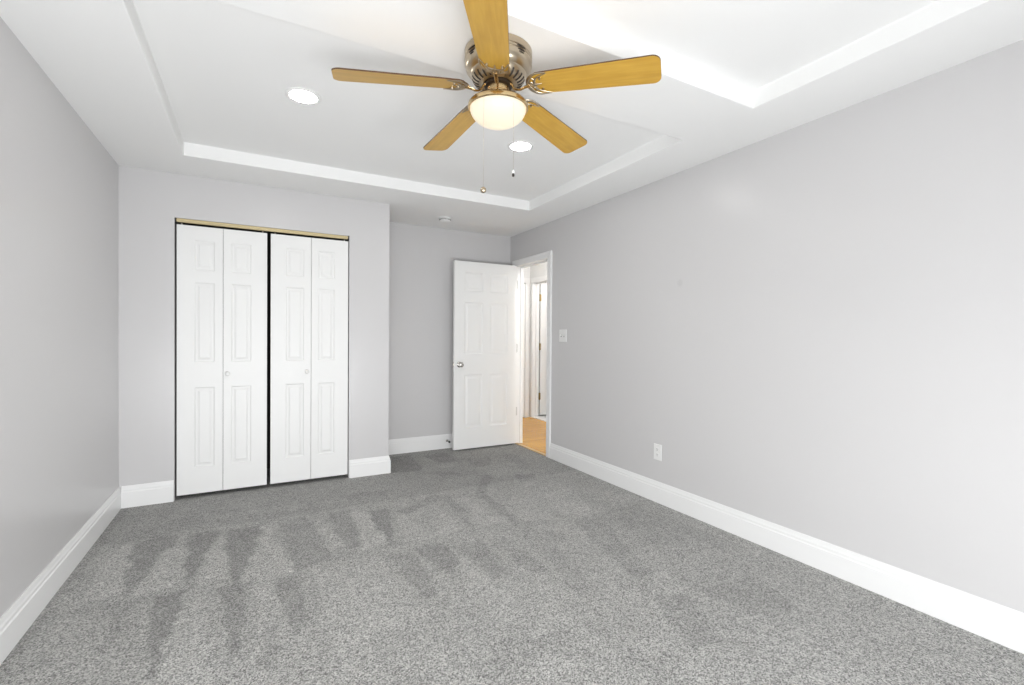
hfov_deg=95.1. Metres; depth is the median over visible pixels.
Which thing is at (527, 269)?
wall
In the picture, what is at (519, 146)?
recessed light
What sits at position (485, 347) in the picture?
door
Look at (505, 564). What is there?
floor
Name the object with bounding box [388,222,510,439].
wall
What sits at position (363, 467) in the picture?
baseboard
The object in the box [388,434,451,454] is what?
baseboard
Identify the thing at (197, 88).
ceiling
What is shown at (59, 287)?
wall
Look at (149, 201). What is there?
wall
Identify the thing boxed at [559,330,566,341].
light switch
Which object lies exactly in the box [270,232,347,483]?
door
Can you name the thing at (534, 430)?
floor
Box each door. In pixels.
[177,222,266,495]
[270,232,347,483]
[452,260,517,449]
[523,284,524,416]
[539,284,546,414]
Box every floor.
[0,443,1023,684]
[520,417,545,453]
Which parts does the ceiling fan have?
blade, blade, blade arm, pull chain, blade, blade arm, lamp shade, blade arm, blade, blade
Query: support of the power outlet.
attached to the wall at (817, 326)
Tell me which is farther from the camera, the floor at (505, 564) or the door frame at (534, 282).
the door frame at (534, 282)
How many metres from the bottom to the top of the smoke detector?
0.039 m
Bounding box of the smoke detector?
[438,216,451,222]
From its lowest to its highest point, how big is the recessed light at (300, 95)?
0.006 m
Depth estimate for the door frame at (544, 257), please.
5.21 m
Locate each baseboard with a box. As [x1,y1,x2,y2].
[0,486,120,664]
[121,480,173,508]
[349,455,390,477]
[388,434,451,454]
[549,443,1023,653]
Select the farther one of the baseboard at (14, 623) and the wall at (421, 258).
the wall at (421, 258)
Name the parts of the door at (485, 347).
knob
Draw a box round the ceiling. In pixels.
[0,0,1023,236]
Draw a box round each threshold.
[515,443,545,455]
[532,416,545,421]
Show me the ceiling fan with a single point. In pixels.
(498, 62)
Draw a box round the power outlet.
[654,443,661,460]
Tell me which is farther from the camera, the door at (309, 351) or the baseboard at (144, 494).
the door at (309, 351)
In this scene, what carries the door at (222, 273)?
hanging from the closet track
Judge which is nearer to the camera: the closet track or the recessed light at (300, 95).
the recessed light at (300, 95)
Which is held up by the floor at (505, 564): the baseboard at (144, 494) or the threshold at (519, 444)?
the threshold at (519, 444)
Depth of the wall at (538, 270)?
6.96 m
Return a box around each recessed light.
[285,87,321,104]
[507,141,533,151]
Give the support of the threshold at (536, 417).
on the floor at (534, 430)
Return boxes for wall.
[0,17,118,617]
[118,165,389,500]
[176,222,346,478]
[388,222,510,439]
[510,39,1023,612]
[524,267,546,415]
[530,262,546,277]
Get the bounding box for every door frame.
[512,250,551,457]
[524,275,546,417]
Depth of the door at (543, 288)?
7.20 m
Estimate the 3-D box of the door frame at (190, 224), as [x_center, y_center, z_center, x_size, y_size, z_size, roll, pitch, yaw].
[-2.135,-0.039,4.007,1.772,2.381,0.543,0,1,-29]
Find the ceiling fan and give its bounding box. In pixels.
[331,0,661,192]
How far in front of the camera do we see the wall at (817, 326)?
2.40 m
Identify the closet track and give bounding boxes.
[175,218,348,240]
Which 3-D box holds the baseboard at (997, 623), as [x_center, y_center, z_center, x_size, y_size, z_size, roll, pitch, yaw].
[1.500,1.114,2.686,0.016,0.152,4.634,0,1,-29]

